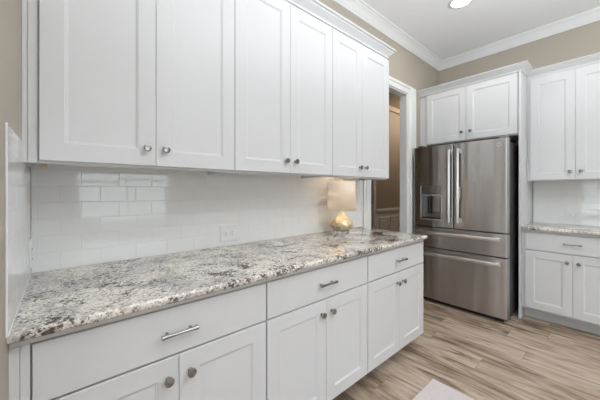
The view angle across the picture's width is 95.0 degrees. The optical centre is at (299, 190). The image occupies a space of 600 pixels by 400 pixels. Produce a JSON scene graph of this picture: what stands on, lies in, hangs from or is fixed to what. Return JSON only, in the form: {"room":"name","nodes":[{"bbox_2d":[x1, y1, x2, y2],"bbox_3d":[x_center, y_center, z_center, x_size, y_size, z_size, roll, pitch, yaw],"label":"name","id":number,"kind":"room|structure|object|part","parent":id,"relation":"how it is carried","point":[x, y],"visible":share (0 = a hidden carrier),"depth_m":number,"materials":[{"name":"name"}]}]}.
{"room":"kitchen","nodes":[
{"label":"kitchen","id":0,"kind":"room"},
{"bbox_2d":[0,0,21,399],"bbox_3d":[-0.934,-0.251,0.826,0.126,3.035,0.800,0,0,-41],"label":"wall","id":1,"kind":"structure","parent":0,"point":[10,10],"depth_m":0.65,"materials":[{"name":"beige paint"}]},
{"bbox_2d":[5,122,30,337],"bbox_3d":[-0.919,0.095,0.909,0.006,0.515,0.676,0,0,-41],"label":"tile backsplash","id":2,"kind":"structure","parent":1,"relation":"attached to","point":[17,174],"depth_m":0.77,"materials":[{"name":"tile"}]},
{"bbox_2d":[29,239,32,269],"bbox_3d":[-1.087,0.257,1.111,0.009,0.112,0.072,0,0,-41],"label":"outlet","id":3,"kind":"object","parent":2,"relation":"attached to","point":[30,240],"visible":1,"depth_m":1.09,"materials":[{"name":"white plastic"}]},
{"bbox_2d":[319,0,438,147],"bbox_3d":[-0.840,-0.251,1.498,7.490,3.035,0.090,0,0,-41],"label":"wall","id":4,"kind":"structure","parent":0,"point":[404,66],"depth_m":3.27,"materials":[{"name":"beige paint"}]},
{"bbox_2d":[22,0,234,174],"bbox_3d":[-0.736,-0.631,1.294,0.788,1.069,0.348,0,0,-41],"label":"upper cabinet","id":5,"kind":"object","parent":4,"relation":"attached to","point":[147,84],"visible":1,"depth_m":1.14,"materials":[{"name":"white paint"}]},
{"bbox_3d":[-0.771,-0.624,1.081,0.368,1.035,0.020,0,0,-41],"label":"door","id":6,"kind":"part","parent":5,"relation":"part of","materials":[{"name":"white paint"}]},
{"bbox_3d":[-0.644,-0.179,1.160,0.031,0.031,0.027,0,0,-41],"label":"knob","id":7,"kind":"part","parent":5,"relation":"part of","materials":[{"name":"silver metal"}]},
{"bbox_3d":[-0.588,-0.179,1.209,0.031,0.031,0.027,0,0,-41],"label":"knob","id":8,"kind":"part","parent":5,"relation":"part of","materials":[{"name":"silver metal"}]},
{"bbox_3d":[-0.490,-0.624,1.326,0.375,1.035,0.020,0,0,-41],"label":"door","id":9,"kind":"part","parent":5,"relation":"part of","materials":[{"name":"white paint"}]},
{"bbox_2d":[285,0,396,58],"bbox_3d":[-0.145,-1.200,1.797,2.339,0.068,0.364,0,0,-41],"label":"crown molding","id":10,"kind":"structure","parent":5,"relation":"on","point":[317,9],"depth_m":2.00,"materials":[{"name":"white paint"}]},
{"bbox_2d":[31,163,362,272],"bbox_3d":[-0.266,0.115,1.931,2.322,0.474,0.008,0,0,-41],"label":"tile backsplash","id":11,"kind":"structure","parent":4,"relation":"attached to","point":[81,215],"depth_m":1.49,"materials":[{"name":"tile"}]},
{"bbox_2d":[220,224,237,241],"bbox_3d":[-0.453,0.271,1.758,0.122,0.108,0.009,0,0,-41],"label":"outlet","id":12,"kind":"object","parent":11,"relation":"attached to","point":[229,232],"visible":1,"depth_m":1.75,"materials":[{"name":"white plastic"}]},
{"bbox_2d":[212,0,331,177],"bbox_3d":[-0.153,-0.631,1.800,0.754,1.069,0.348,0,0,-41],"label":"upper cabinet","id":13,"kind":"object","parent":4,"relation":"attached to","point":[283,53],"visible":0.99,"depth_m":1.64,"materials":[{"name":"white paint"}]},
{"bbox_3d":[-0.206,-0.624,1.572,0.371,1.035,0.020,0,0,-41],"label":"door","id":14,"kind":"part","parent":13,"relation":"part of","materials":[{"name":"white paint"}]},
{"bbox_3d":[0.078,-0.624,1.819,0.379,1.035,0.020,0,0,-41],"label":"door","id":15,"kind":"part","parent":13,"relation":"part of","materials":[{"name":"white paint"}]},
{"bbox_2d":[319,26,388,180],"bbox_3d":[0.409,-0.631,2.289,0.737,1.069,0.348,0,0,-41],"label":"upper cabinet","id":16,"kind":"object","parent":4,"relation":"attached to","point":[360,75],"visible":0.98,"depth_m":2.14,"materials":[{"name":"white paint"}]},
{"bbox_3d":[0.354,-0.624,2.058,0.344,1.035,0.020,0,0,-41],"label":"door","id":17,"kind":"part","parent":16,"relation":"part of","materials":[{"name":"white paint"}]},
{"bbox_3d":[0.630,-0.624,2.299,0.386,1.035,0.020,0,0,-41],"label":"door","id":18,"kind":"part","parent":16,"relation":"part of","materials":[{"name":"white paint"}]},
{"bbox_2d":[363,180,365,227],"bbox_3d":[0.633,0.011,2.705,0.036,2.510,0.019,0,0,-41],"label":"trim","id":19,"kind":"structure","parent":4,"relation":"attached to","point":[364,181],"depth_m":2.69,"materials":[{"name":"white paint"}]},
{"bbox_2d":[371,180,375,228],"bbox_3d":[1.125,0.017,5.191,0.900,2.500,0.132,0,0,-41],"label":"trim","id":20,"kind":"structure","parent":4,"relation":"attached to","point":[373,182],"depth_m":5.40,"materials":[{"name":"white paint"}]},
{"bbox_2d":[366,76,412,233],"bbox_3d":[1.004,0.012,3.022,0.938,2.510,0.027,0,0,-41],"label":"trim","id":21,"kind":"structure","parent":4,"relation":"attached to","point":[393,82],"depth_m":3.28,"materials":[{"name":"white paint"}]},
{"bbox_2d":[413,88,415,233],"bbox_3d":[1.391,0.011,3.365,0.094,2.510,0.019,0,0,-41],"label":"trim","id":22,"kind":"structure","parent":4,"relation":"attached to","point":[414,90],"depth_m":3.34,"materials":[{"name":"white paint"}]},
{"bbox_2d":[333,0,599,70],"bbox_3d":[2.038,-1.720,0.626,4.090,0.098,5.000,0,0,-41],"label":"trim","id":23,"kind":"structure","parent":4,"relation":"attached to","point":[361,9],"depth_m":3.02,"materials":[{"name":"white paint"}]},
{"bbox_2d":[376,111,399,208],"bbox_3d":[1.008,-0.251,5.097,4.400,3.035,0.100,0,0,-41],"label":"wall","id":24,"kind":"structure","parent":0,"point":[387,191],"depth_m":5.87,"materials":[{"name":"paint"}]},
{"bbox_2d":[376,210,399,231],"bbox_3d":[2.068,0.789,5.935,1.500,0.715,0.026,0,0,-41],"label":"wainscoting","id":25,"kind":"structure","parent":24,"relation":"attached to","point":[388,220],"depth_m":5.75,"materials":[{"name":"brown paint"}]},
{"bbox_2d":[376,207,399,211],"bbox_3d":[2.071,0.402,5.932,1.500,0.060,0.035,0,0,-41],"label":"trim","id":26,"kind":"structure","parent":24,"relation":"attached to","point":[398,208],"depth_m":5.69,"materials":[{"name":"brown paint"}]},
{"bbox_2d":[389,105,399,114],"bbox_3d":[1.019,-1.718,5.008,4.300,0.100,0.050,0,0,-41],"label":"trim","id":27,"kind":"structure","parent":24,"relation":"attached to","point":[392,109],"depth_m":5.83,"materials":[{"name":"paint"}]},
{"bbox_2d":[332,298,599,399],"bbox_3d":[0.947,1.296,1.203,9.600,0.060,7.500,0,0,-41],"label":"floor","id":28,"kind":"structure","parent":0,"point":[479,357],"depth_m":2.04,"materials":[{"name":"brown wood"}]},
{"bbox_2d":[9,280,265,399],"bbox_3d":[-0.635,0.824,1.176,0.784,0.885,0.658,0,0,-41],"label":"base cabinet","id":29,"kind":"object","parent":28,"relation":"on","point":[212,346],"visible":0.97,"depth_m":0.93,"materials":[{"name":"white paint"}]},
{"bbox_3d":[-0.573,0.855,0.854,0.370,0.557,0.020,0,0,-41],"label":"door","id":30,"kind":"part","parent":29,"relation":"part of","materials":[{"name":"white paint"}]},
{"bbox_3d":[-0.445,0.647,0.934,0.031,0.031,0.027,0,0,-41],"label":"knob","id":31,"kind":"part","parent":29,"relation":"part of","materials":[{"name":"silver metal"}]},
{"bbox_3d":[-0.416,0.489,0.954,0.122,0.016,0.034,0,0,-41],"label":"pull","id":32,"kind":"part","parent":29,"relation":"part of","materials":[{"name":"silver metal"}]},
{"bbox_3d":[-0.388,0.647,0.983,0.031,0.031,0.027,0,0,-41],"label":"knob","id":33,"kind":"part","parent":29,"relation":"part of","materials":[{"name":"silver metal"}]},
{"bbox_3d":[-0.293,0.855,1.097,0.366,0.557,0.020,0,0,-41],"label":"door","id":34,"kind":"part","parent":29,"relation":"part of","materials":[{"name":"white paint"}]},
{"bbox_2d":[265,254,366,399],"bbox_3d":[-0.056,0.824,1.680,0.751,0.885,0.658,0,0,-41],"label":"base cabinet","id":35,"kind":"object","parent":28,"relation":"on","point":[316,320],"visible":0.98,"depth_m":1.42,"materials":[{"name":"white paint"}]},
{"bbox_3d":[-0.009,0.855,1.344,0.375,0.557,0.020,0,0,-41],"label":"door","id":36,"kind":"part","parent":35,"relation":"part of","materials":[{"name":"white paint"}]},
{"bbox_3d":[0.131,0.488,1.465,0.743,0.163,0.020,0,0,-41],"label":"drawer","id":37,"kind":"part","parent":35,"relation":"part of","materials":[{"name":"white paint"}]},
{"bbox_3d":[0.121,0.647,1.425,0.031,0.031,0.027,0,0,-41],"label":"knob","id":38,"kind":"part","parent":35,"relation":"part of","materials":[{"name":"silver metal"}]},
{"bbox_3d":[0.148,0.489,1.444,0.122,0.016,0.034,0,0,-41],"label":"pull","id":39,"kind":"part","parent":35,"relation":"part of","materials":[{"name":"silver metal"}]},
{"bbox_3d":[0.178,0.647,1.474,0.031,0.031,0.027,0,0,-41],"label":"knob","id":40,"kind":"part","parent":35,"relation":"part of","materials":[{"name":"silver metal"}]},
{"bbox_3d":[0.273,0.855,1.588,0.367,0.557,0.020,0,0,-41],"label":"door","id":41,"kind":"part","parent":35,"relation":"part of","materials":[{"name":"white paint"}]},
{"bbox_2d":[367,240,422,372],"bbox_3d":[0.512,0.824,2.173,0.751,0.885,0.658,0,0,-41],"label":"base cabinet","id":42,"kind":"object","parent":28,"relation":"on","point":[394,274],"visible":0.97,"depth_m":1.90,"materials":[{"name":"white paint"}]},
{"bbox_2d":[7,227,426,344],"bbox_3d":[-0.071,0.366,1.668,2.281,0.028,0.659,0,0,-41],"label":"countertop","id":43,"kind":"structure","parent":42,"relation":"on","point":[54,301],"depth_m":1.14,"materials":[{"name":"stone"}]},
{"bbox_2d":[327,179,355,234],"bbox_3d":[0.338,0.130,2.236,0.229,0.444,0.229,0,0,-41],"label":"table lamp","id":44,"kind":"object","parent":43,"relation":"on","point":[341,194],"visible":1,"depth_m":2.15,"materials":[{"name":"beige fabric"}]},
{"bbox_3d":[0.338,0.041,2.236,0.229,0.234,0.229,0,0,-41],"label":"lamp shade","id":45,"kind":"part","parent":44,"relation":"part of","materials":[{"name":"white fabric"}]},
{"bbox_3d":[0.560,0.855,1.837,0.377,0.557,0.020,0,0,-41],"label":"door","id":46,"kind":"part","parent":42,"relation":"part of","materials":[{"name":"white paint"}]},
{"bbox_3d":[0.698,0.488,1.957,0.743,0.163,0.020,0,0,-41],"label":"drawer","id":47,"kind":"part","parent":42,"relation":"part of","materials":[{"name":"white paint"}]},
{"bbox_3d":[0.841,0.855,2.082,0.364,0.557,0.020,0,0,-41],"label":"door","id":48,"kind":"part","parent":42,"relation":"part of","materials":[{"name":"white paint"}]},
{"bbox_2d":[412,379,473,399],"bbox_3d":[0.659,1.262,1.231,1.150,0.009,0.620,0,0,-41],"label":"floor mat","id":49,"kind":"object","parent":28,"relation":"on","point":[434,390],"visible":1,"depth_m":1.70,"materials":[{"name":"white fabric"}]},
{"bbox_2d":[414,136,518,321],"bbox_3d":[1.921,0.373,3.159,0.864,1.787,0.908,0,0,-41],"label":"refrigerator","id":50,"kind":"object","parent":28,"relation":"on","point":[466,194],"visible":0.93,"depth_m":2.82,"materials":[{"name":"silver metal"}]},
{"bbox_3d":[1.474,0.141,3.105,0.014,0.385,0.237,0,0,-41],"label":"dispenser frame","id":51,"kind":"part","parent":50,"relation":"part of","materials":[{"name":"metal"}]},
{"bbox_3d":[1.478,-0.003,3.106,0.008,0.098,0.233,0,0,-41],"label":"control panel","id":52,"kind":"part","parent":50,"relation":"part of","materials":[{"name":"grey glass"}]},
{"bbox_3d":[1.520,-0.048,3.124,0.095,0.902,0.436,0,0,-41],"label":"door","id":53,"kind":"part","parent":50,"relation":"part of","materials":[{"name":"metal"}]},
{"bbox_3d":[1.588,-0.048,2.934,0.067,0.772,0.039,0,0,-41],"label":"handle","id":54,"kind":"part","parent":50,"relation":"part of","materials":[{"name":"metal"}]},
{"bbox_3d":[1.644,-0.048,2.869,0.067,0.772,0.039,0,0,-41],"label":"handle","id":55,"kind":"part","parent":50,"relation":"part of","materials":[{"name":"metal"}]},
{"bbox_3d":[1.675,0.525,2.946,0.095,0.219,0.908,0,0,-41],"label":"drawer","id":56,"kind":"part","parent":50,"relation":"part of","materials":[{"name":"metal"}]},
{"bbox_3d":[1.675,0.932,2.946,0.095,0.571,0.908,0,0,-41],"label":"drawer","id":57,"kind":"part","parent":50,"relation":"part of","materials":[{"name":"metal"}]},
{"bbox_3d":[1.819,-0.048,2.779,0.095,0.902,0.467,0,0,-41],"label":"door","id":58,"kind":"part","parent":50,"relation":"part of","materials":[{"name":"metal"}]},
{"bbox_2d":[417,60,532,318],"bbox_3d":[2.058,0.010,3.240,0.625,2.513,1.080,0,0,-41],"label":"tall cabinet","id":59,"kind":"object","parent":28,"relation":"on","point":[492,104],"visible":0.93,"depth_m":2.94,"materials":[{"name":"white paint"}]},
{"bbox_3d":[1.722,-0.871,3.254,0.020,0.602,0.439,0,0,-41],"label":"door","id":60,"kind":"part","parent":59,"relation":"part of","materials":[{"name":"white paint"}]},
{"bbox_3d":[1.913,-1.212,3.114,0.242,0.068,1.080,0,0,-41],"label":"crown","id":61,"kind":"part","parent":59,"relation":"part of","materials":[{"name":"white paint"}]},
{"bbox_3d":[2.018,-0.871,2.913,0.020,0.602,0.458,0,0,-41],"label":"door","id":62,"kind":"part","parent":59,"relation":"part of","materials":[{"name":"white paint"}]},
{"bbox_3d":[2.384,0.041,2.902,0.575,2.452,0.022,0,0,-41],"label":"panel","id":63,"kind":"part","parent":59,"relation":"part of","materials":[{"name":"white paint"}]},
{"bbox_2d":[522,229,599,334],"bbox_3d":[2.617,0.824,2.619,0.594,0.885,0.708,0,0,-41],"label":"base cabinet","id":64,"kind":"object","parent":28,"relation":"on","point":[561,271],"visible":1,"depth_m":2.51,"materials":[{"name":"white paint"}]},
{"bbox_3d":[2.320,0.855,2.575,0.020,0.557,0.334,0,0,-41],"label":"door","id":65,"kind":"part","parent":64,"relation":"part of","materials":[{"name":"white paint"}]},
{"bbox_2d":[521,222,599,235],"bbox_3d":[2.616,0.366,2.624,0.594,0.028,0.700,0,0,-41],"label":"countertop","id":66,"kind":"structure","parent":64,"relation":"on","point":[538,226],"depth_m":2.60,"materials":[{"name":"stone"}]},
{"bbox_3d":[2.429,0.488,2.450,0.020,0.163,0.664,0,0,-41],"label":"drawer","id":67,"kind":"part","parent":64,"relation":"part of","materials":[{"name":"white paint"}]},
{"bbox_3d":[2.539,0.855,2.324,0.020,0.557,0.329,0,0,-41],"label":"door","id":68,"kind":"part","parent":64,"relation":"part of","materials":[{"name":"white paint"}]},
{"bbox_2d":[363,0,599,108],"bbox_3d":[0.910,-1.808,1.170,9.700,0.080,7.500,0,0,-41],"label":"ceiling","id":69,"kind":"structure","parent":0,"point":[447,32],"depth_m":2.83,"materials":[{"name":"paint"}]},
{"bbox_2d":[448,0,472,8],"bbox_3d":[1.504,-1.764,2.570,0.210,0.009,0.210,0,0,-41],"label":"recessed light","id":70,"kind":"object","parent":69,"relation":"in","point":[453,4],"visible":1,"depth_m":2.59,"materials":[{"name":"white paint"}]},
{"bbox_2d":[439,21,599,145],"bbox_3d":[3.652,-0.251,1.963,0.100,3.035,5.100,0,0,-41],"label":"wall","id":71,"kind":"structure","parent":0,"point":[584,40],"depth_m":3.02,"materials":[{"name":"beige paint"}]},
{"bbox_2d":[526,52,599,181],"bbox_3d":[2.706,-0.665,2.697,0.359,1.138,0.708,0,0,-41],"label":"upper cabinet","id":72,"kind":"object","parent":71,"relation":"attached to","point":[563,98],"visible":1,"depth_m":2.66,"materials":[{"name":"white paint"}]},
{"bbox_3d":[2.504,-0.626,2.735,0.020,1.040,0.334,0,0,-41],"label":"door","id":73,"kind":"part","parent":72,"relation":"part of","materials":[{"name":"white paint"}]},
{"bbox_3d":[2.593,-1.200,2.598,0.060,0.068,0.708,0,0,-41],"label":"crown","id":74,"kind":"part","parent":72,"relation":"part of","materials":[{"name":"white paint"}]},
{"bbox_3d":[2.722,-0.626,2.483,0.020,1.040,0.329,0,0,-41],"label":"door","id":75,"kind":"part","parent":72,"relation":"part of","materials":[{"name":"white paint"}]},
{"bbox_2d":[533,180,599,225],"bbox_3d":[2.842,0.115,2.812,0.008,0.474,0.704,0,0,-41],"label":"tile backsplash","id":76,"kind":"structure","parent":71,"relation":"attached to","point":[551,199],"depth_m":2.87,"materials":[{"name":"tile"}]},
{"bbox_2d":[565,211,580,219],"bbox_3d":[2.812,0.255,2.834,0.009,0.088,0.118,0,0,-41],"label":"outlet","id":77,"kind":"object","parent":76,"relation":"attached to","point":[575,215],"visible":1,"depth_m":2.83,"materials":[{"name":"white plastic"}]}
]}

